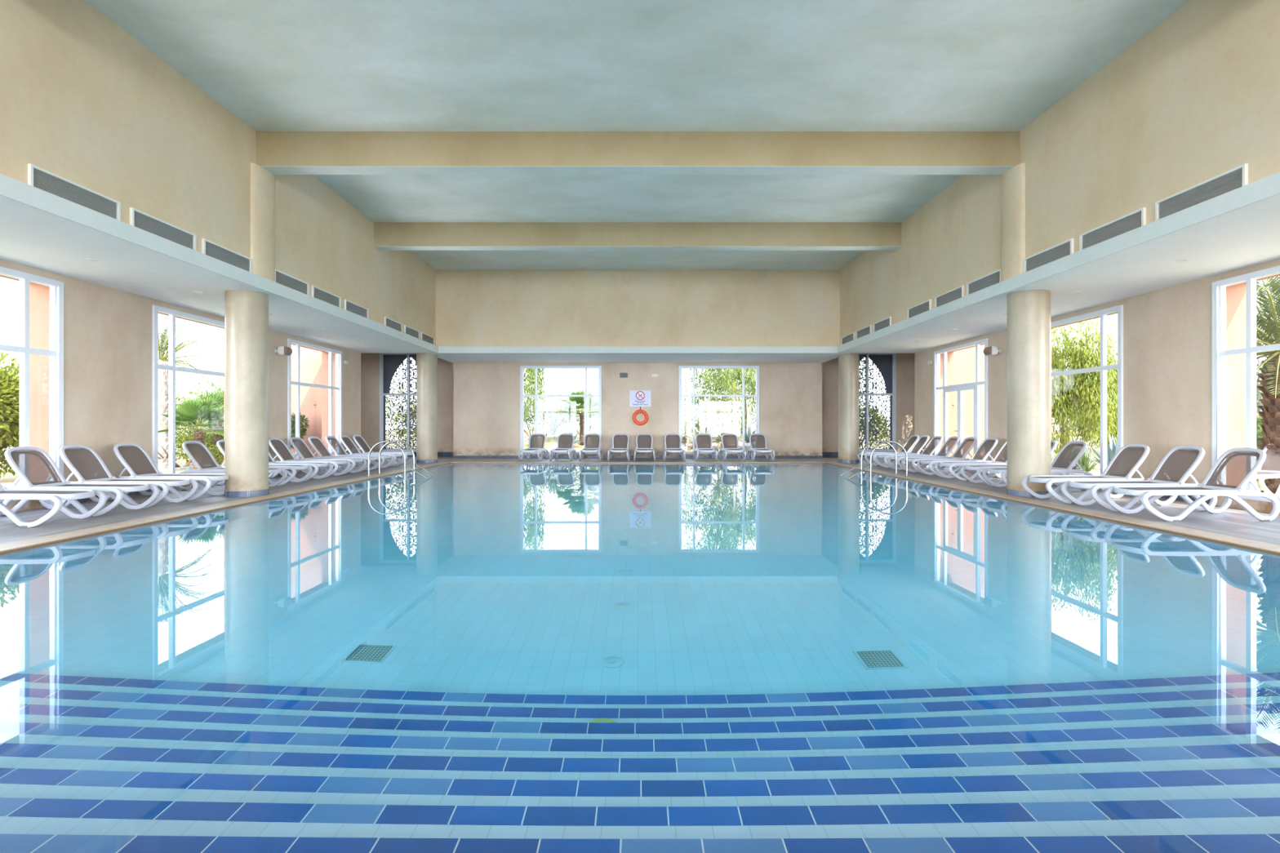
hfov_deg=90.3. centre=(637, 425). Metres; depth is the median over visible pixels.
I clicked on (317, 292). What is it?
air vent
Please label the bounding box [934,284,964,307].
air vent
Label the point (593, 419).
shrub
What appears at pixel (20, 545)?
trim
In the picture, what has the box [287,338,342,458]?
window
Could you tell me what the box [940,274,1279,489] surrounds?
wall
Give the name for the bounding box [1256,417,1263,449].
shrub
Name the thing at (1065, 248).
air vent
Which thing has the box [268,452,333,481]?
sun lounger
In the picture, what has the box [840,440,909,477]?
pool ladder
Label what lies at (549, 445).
ground
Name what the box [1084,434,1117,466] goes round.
agave
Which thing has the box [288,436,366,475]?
sun lounger
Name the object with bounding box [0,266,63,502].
window
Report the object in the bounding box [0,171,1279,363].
ceiling
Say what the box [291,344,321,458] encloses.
wall left alcove
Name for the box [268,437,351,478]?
sun lounger
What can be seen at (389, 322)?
air vent
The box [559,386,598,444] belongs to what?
fan palm
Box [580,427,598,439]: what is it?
agave
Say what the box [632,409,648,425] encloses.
lifebuoy
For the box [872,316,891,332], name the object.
air vent
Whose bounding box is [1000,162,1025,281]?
wall pier
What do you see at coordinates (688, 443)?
rock
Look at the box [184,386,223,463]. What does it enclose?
fan palm
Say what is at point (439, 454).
baseboard
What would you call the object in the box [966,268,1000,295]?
air vent
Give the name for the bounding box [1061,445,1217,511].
sun lounger
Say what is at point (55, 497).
sun lounger
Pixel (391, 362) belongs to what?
screen
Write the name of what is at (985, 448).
sun lounger
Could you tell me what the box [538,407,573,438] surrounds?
yucca
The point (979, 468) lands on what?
sun lounger
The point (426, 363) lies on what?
column
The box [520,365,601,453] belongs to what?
window
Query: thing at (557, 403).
shrub
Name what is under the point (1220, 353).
window
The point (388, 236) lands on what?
ceiling beam
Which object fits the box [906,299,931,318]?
air vent
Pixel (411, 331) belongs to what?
air vent
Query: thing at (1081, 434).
tree
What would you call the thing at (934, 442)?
sun lounger
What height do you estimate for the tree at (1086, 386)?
4.803 m
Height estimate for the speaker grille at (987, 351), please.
0.200 m
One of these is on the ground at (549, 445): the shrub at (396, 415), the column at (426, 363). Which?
the shrub at (396, 415)
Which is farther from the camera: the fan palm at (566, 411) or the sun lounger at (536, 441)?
the fan palm at (566, 411)
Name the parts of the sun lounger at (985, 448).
frame, seat frame, frame, backrest frame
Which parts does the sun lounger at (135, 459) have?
backrest frame, frame, seat frame, frame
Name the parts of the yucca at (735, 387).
stem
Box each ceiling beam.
[255,131,1019,174]
[373,222,901,250]
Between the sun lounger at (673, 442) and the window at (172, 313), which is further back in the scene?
the sun lounger at (673, 442)
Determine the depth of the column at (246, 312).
10.81 m
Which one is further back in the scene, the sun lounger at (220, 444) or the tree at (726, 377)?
the tree at (726, 377)
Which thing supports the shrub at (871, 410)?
on the ground at (549, 445)
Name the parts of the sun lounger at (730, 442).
frame, backrest frame, seat frame, frame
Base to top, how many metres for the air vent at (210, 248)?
0.300 m
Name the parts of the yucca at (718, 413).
stem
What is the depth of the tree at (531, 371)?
29.85 m
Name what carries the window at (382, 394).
in the wall at (370, 362)
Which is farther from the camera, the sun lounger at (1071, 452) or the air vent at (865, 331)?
the air vent at (865, 331)
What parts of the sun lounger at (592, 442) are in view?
frame, seat frame, backrest frame, frame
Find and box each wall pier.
[250,162,275,281]
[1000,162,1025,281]
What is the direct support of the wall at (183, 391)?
on the ground at (549, 445)
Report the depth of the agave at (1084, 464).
17.29 m
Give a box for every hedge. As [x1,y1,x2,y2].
[0,351,19,478]
[158,430,223,467]
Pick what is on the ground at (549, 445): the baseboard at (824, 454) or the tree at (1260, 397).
the tree at (1260, 397)
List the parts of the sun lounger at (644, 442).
frame, seat frame, backrest frame, frame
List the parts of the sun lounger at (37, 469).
hinge knob, backrest frame, frame, seat frame, frame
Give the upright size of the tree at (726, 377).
6.120 m
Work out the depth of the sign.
23.38 m
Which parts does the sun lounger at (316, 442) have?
backrest frame, frame, seat frame, frame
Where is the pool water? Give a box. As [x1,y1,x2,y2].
[0,463,1279,852]
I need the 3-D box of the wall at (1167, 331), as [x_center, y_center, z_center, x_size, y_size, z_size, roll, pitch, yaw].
[8.880,-0.630,7.120,0.160,3.820,26.240,0,0,0]
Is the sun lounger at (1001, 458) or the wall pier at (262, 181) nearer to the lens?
the wall pier at (262, 181)
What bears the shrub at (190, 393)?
on the ground at (549, 445)
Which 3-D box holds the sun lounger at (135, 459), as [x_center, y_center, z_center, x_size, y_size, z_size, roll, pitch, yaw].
[-7.782,0.759,10.645,1.751,0.923,0.756,0,0,1]
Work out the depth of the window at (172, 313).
12.05 m
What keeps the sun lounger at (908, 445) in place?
on the floor
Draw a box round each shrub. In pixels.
[175,377,223,441]
[175,413,223,447]
[291,411,310,456]
[385,388,416,439]
[523,397,581,436]
[541,390,598,435]
[586,396,598,433]
[859,404,889,445]
[1256,414,1262,442]
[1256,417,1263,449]
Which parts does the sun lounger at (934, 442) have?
seat frame, frame, frame, backrest frame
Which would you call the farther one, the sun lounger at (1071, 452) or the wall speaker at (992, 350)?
the wall speaker at (992, 350)
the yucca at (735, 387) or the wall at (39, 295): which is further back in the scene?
the yucca at (735, 387)
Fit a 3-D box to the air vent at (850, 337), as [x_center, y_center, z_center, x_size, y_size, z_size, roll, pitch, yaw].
[6.442,-2.620,19.545,0.035,0.300,1.170,0,0,0]
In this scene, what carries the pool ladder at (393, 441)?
on the trim at (20, 545)
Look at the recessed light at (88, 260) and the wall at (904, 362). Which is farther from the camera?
the wall at (904, 362)
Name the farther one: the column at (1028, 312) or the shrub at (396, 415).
the shrub at (396, 415)
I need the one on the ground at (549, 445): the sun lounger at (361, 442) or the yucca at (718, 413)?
the yucca at (718, 413)
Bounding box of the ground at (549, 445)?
[0,427,1115,484]
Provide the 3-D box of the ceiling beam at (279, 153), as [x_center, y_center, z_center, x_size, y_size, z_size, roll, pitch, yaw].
[0.000,-4.674,10.950,12.920,0.592,0.360,0,0,0]
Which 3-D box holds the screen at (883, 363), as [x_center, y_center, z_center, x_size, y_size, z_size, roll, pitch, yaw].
[8.900,-0.900,24.806,2.160,3.840,0.012,0,0,0]
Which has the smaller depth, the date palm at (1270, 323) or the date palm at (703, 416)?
the date palm at (1270, 323)
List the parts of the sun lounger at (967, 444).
frame, seat frame, frame, backrest frame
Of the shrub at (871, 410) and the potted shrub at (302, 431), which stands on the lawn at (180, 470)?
the potted shrub at (302, 431)
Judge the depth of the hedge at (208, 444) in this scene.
20.26 m
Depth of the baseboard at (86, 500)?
10.99 m
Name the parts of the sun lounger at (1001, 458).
frame, seat frame, frame, backrest frame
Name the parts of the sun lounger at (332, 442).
backrest frame, frame, seat frame, frame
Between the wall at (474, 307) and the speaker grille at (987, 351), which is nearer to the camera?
the speaker grille at (987, 351)
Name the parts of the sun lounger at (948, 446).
seat frame, frame, frame, backrest frame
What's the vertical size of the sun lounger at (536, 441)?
0.923 m
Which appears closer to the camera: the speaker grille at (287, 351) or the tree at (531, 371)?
the speaker grille at (287, 351)
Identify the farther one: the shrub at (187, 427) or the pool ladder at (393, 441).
the shrub at (187, 427)
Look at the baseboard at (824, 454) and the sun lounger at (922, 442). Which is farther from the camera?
the baseboard at (824, 454)
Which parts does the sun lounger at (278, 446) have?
backrest frame, frame, seat frame, frame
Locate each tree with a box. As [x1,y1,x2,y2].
[523,368,547,431]
[681,368,755,435]
[859,359,865,406]
[1051,316,1117,457]
[1055,382,1117,453]
[1256,355,1266,430]
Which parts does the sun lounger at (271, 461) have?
backrest frame, frame, seat frame, frame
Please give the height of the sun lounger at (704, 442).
0.923 m
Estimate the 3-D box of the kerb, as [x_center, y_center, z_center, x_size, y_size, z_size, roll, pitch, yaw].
[-13.675,1.315,11.000,0.150,0.090,38.000,0,0,0]
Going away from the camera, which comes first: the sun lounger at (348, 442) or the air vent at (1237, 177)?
the air vent at (1237, 177)
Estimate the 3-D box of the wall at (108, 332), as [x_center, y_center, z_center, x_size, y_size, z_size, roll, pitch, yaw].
[-8.880,-0.630,7.120,0.160,3.820,26.240,0,0,0]
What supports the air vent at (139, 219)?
in the wall at (83, 101)
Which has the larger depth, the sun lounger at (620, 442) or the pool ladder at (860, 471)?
the sun lounger at (620, 442)
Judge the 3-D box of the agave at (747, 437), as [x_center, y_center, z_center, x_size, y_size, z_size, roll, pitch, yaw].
[4.963,0.362,28.651,1.410,0.956,1.737,0,0,16]
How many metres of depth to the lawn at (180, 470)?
17.92 m
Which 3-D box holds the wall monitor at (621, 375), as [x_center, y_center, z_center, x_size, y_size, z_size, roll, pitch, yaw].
[-0.520,-1.835,23.373,0.280,0.170,0.053,0,0,0]
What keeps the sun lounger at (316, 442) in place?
on the floor
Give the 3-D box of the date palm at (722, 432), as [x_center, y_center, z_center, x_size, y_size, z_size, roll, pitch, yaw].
[3.755,0.502,27.674,2.110,1.413,2.262,0,0,42]
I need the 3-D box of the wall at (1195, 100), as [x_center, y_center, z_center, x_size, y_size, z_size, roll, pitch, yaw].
[6.560,-3.735,7.275,0.200,2.670,26.550,0,0,0]
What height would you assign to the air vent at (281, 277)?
0.300 m
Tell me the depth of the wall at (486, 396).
23.40 m
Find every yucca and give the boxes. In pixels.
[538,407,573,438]
[695,400,736,443]
[726,382,745,434]
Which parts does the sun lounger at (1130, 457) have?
frame, seat frame, frame, backrest frame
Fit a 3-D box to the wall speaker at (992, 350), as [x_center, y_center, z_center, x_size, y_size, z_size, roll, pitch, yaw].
[8.620,-1.800,15.450,0.361,0.209,0.220,0,0,0]
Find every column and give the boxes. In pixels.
[224,289,269,497]
[416,353,437,463]
[837,353,859,463]
[1006,289,1051,497]
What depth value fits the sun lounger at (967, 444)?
16.15 m
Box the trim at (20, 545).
[0,462,1279,555]
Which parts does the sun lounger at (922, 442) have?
frame, seat frame, frame, backrest frame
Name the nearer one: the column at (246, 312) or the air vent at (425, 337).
the column at (246, 312)
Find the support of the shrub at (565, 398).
on the ground at (549, 445)
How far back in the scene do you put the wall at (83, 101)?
8.60 m
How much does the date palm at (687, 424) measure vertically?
2.528 m
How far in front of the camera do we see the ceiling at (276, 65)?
9.13 m
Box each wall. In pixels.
[0,0,435,345]
[0,259,360,511]
[0,275,335,466]
[175,388,218,436]
[360,353,453,452]
[435,269,839,346]
[453,363,822,455]
[822,353,914,452]
[840,0,1279,345]
[914,257,1279,514]
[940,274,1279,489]
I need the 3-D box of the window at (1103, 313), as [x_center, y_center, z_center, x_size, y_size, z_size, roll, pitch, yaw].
[8.830,-0.559,12.970,0.140,3.250,2.860,0,0,0]
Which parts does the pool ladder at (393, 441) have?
rail, rail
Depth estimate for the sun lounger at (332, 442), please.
17.73 m
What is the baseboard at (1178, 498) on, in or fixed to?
attached to the wall at (1167, 331)
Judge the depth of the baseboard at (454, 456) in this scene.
23.39 m
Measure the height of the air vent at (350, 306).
0.300 m
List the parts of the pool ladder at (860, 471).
rail, rail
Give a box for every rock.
[686,442,696,448]
[712,442,718,448]
[738,442,746,448]
[746,442,750,448]
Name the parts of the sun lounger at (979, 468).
frame, seat frame, frame, backrest frame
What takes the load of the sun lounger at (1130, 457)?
on the floor
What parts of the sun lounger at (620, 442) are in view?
frame, seat frame, backrest frame, frame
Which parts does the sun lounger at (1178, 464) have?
frame, seat frame, frame, backrest frame, hinge knob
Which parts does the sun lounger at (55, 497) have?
backrest frame, frame, seat frame, frame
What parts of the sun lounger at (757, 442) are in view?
frame, backrest frame, seat frame, frame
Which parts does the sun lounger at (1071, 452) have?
frame, seat frame, frame, backrest frame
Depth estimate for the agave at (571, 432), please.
28.55 m
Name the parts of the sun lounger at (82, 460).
backrest frame, frame, seat frame, frame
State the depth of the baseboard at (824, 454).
24.59 m
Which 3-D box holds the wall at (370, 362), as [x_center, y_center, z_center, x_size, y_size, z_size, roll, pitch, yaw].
[-9.040,-0.850,24.725,4.520,4.260,0.250,0,0,0]
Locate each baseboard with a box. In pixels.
[76,469,288,502]
[361,452,453,457]
[453,455,822,458]
[822,452,873,457]
[915,461,1210,504]
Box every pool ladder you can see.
[366,440,435,477]
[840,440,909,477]
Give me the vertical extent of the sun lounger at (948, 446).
0.923 m
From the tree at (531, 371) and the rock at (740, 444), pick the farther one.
the tree at (531, 371)
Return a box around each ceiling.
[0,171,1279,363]
[85,0,1190,269]
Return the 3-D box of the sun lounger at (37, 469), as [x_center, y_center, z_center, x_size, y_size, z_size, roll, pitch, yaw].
[-7.782,0.759,8.864,1.751,0.923,0.756,0,0,0]
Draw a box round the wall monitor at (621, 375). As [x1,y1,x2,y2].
[619,373,627,377]
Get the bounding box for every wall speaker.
[274,346,292,355]
[983,346,1001,355]
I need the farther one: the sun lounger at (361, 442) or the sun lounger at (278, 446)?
the sun lounger at (361, 442)
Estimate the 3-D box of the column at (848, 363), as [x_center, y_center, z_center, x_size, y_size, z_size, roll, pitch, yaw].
[6.860,-0.535,20.720,0.666,3.510,0.666,0,0,0]
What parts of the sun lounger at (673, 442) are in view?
frame, backrest frame, seat frame, frame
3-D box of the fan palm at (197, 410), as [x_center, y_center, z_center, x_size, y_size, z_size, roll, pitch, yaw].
[-12.176,0.248,17.741,2.032,2.284,1.998,0,0,6]
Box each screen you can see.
[383,355,416,448]
[859,355,892,448]
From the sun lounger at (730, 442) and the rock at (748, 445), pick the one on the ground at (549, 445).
the rock at (748, 445)
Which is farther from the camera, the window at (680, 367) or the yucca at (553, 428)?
the yucca at (553, 428)
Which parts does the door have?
frame, frame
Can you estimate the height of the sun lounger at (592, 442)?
0.923 m
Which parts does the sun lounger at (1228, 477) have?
frame, seat frame, frame, backrest frame, hinge knob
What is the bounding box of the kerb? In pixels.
[1,463,222,486]
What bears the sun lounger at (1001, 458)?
on the floor
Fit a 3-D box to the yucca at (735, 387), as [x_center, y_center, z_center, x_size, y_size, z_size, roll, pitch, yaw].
[4.356,-0.637,28.559,1.126,2.858,1.175,0,0,29]
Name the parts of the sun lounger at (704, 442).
frame, backrest frame, seat frame, frame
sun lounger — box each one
[0,446,159,516]
[0,483,106,528]
[58,444,198,508]
[105,443,228,501]
[175,440,287,490]
[211,439,312,485]
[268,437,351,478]
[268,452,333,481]
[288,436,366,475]
[306,436,381,472]
[324,435,393,470]
[338,435,404,467]
[351,435,413,466]
[518,433,548,461]
[549,433,576,461]
[578,433,603,461]
[607,433,631,461]
[633,433,655,461]
[662,433,685,461]
[693,433,717,461]
[719,433,746,461]
[746,433,774,461]
[857,435,919,466]
[865,435,929,467]
[875,435,942,469]
[888,435,960,471]
[901,436,977,474]
[916,437,1000,477]
[934,440,1007,480]
[960,440,1062,486]
[982,440,1093,490]
[1021,443,1158,503]
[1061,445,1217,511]
[1103,447,1279,521]
[1256,443,1279,495]
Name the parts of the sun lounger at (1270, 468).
frame, seat frame, backrest frame, frame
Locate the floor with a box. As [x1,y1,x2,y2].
[0,457,1279,545]
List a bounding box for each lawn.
[4,468,192,488]
[1088,469,1261,492]
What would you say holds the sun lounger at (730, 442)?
on the floor
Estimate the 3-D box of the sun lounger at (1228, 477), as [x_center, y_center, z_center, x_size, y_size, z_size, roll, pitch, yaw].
[7.282,0.759,8.424,1.751,0.923,0.756,0,0,0]
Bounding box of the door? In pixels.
[933,338,987,471]
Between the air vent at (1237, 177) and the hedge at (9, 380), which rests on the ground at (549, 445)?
the hedge at (9, 380)
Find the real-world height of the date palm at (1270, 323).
4.590 m
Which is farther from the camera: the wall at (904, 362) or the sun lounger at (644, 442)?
the wall at (904, 362)
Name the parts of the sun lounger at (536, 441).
frame, seat frame, backrest frame, frame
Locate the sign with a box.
[629,390,651,406]
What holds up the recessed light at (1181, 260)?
in the ceiling at (1239, 228)
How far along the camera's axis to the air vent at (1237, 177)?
7.26 m
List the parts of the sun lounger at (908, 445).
frame, frame, backrest frame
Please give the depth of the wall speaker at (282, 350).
15.34 m
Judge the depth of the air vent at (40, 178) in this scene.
7.26 m
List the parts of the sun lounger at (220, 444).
backrest frame, frame, seat frame, frame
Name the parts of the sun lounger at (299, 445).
backrest frame, frame, seat frame, frame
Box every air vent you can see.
[27,163,120,221]
[129,207,195,250]
[201,238,252,272]
[275,268,309,295]
[311,284,341,307]
[344,299,368,318]
[384,316,402,332]
[404,324,419,338]
[421,332,434,344]
[840,332,854,344]
[855,324,871,338]
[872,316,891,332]
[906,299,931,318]
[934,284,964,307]
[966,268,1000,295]
[1023,238,1073,272]
[1079,207,1146,250]
[1155,163,1248,220]
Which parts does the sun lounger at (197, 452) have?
frame, backrest frame, seat frame, frame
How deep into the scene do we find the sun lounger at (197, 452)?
12.19 m
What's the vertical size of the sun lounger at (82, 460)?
0.923 m
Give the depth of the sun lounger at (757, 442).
22.74 m
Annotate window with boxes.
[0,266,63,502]
[152,305,224,473]
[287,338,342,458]
[379,353,418,451]
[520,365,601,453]
[678,365,759,453]
[857,353,896,451]
[1050,305,1123,475]
[1212,265,1279,502]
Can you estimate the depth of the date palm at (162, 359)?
18.56 m
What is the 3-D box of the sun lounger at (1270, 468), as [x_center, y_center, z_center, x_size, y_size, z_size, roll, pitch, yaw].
[11.013,0.759,11.196,1.751,0.923,0.756,0,0,-23]
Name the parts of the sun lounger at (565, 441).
frame, seat frame, backrest frame, frame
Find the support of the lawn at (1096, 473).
on the ground at (549, 445)
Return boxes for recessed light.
[85,258,99,262]
[1176,258,1190,262]
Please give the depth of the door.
17.35 m
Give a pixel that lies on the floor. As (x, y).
(1233, 522)
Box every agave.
[553,426,581,444]
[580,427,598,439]
[736,423,755,443]
[1075,451,1099,472]
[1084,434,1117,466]
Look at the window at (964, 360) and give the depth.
20.00 m
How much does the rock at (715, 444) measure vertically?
0.290 m
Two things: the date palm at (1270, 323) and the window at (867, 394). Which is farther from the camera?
the window at (867, 394)
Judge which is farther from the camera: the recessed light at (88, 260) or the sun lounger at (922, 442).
the sun lounger at (922, 442)
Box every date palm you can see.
[158,314,223,469]
[681,405,714,446]
[681,408,731,451]
[703,421,749,447]
[1256,275,1279,493]
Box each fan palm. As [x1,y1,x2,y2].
[158,394,223,469]
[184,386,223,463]
[552,404,577,434]
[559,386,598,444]
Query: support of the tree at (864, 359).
on the ground at (549, 445)
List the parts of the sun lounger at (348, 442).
backrest frame, frame, seat frame, frame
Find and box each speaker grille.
[284,346,292,355]
[983,346,991,355]
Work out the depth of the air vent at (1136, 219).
8.62 m
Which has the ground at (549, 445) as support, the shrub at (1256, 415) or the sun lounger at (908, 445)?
the shrub at (1256, 415)
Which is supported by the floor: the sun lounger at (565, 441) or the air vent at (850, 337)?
the sun lounger at (565, 441)
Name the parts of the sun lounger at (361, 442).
backrest frame, frame, frame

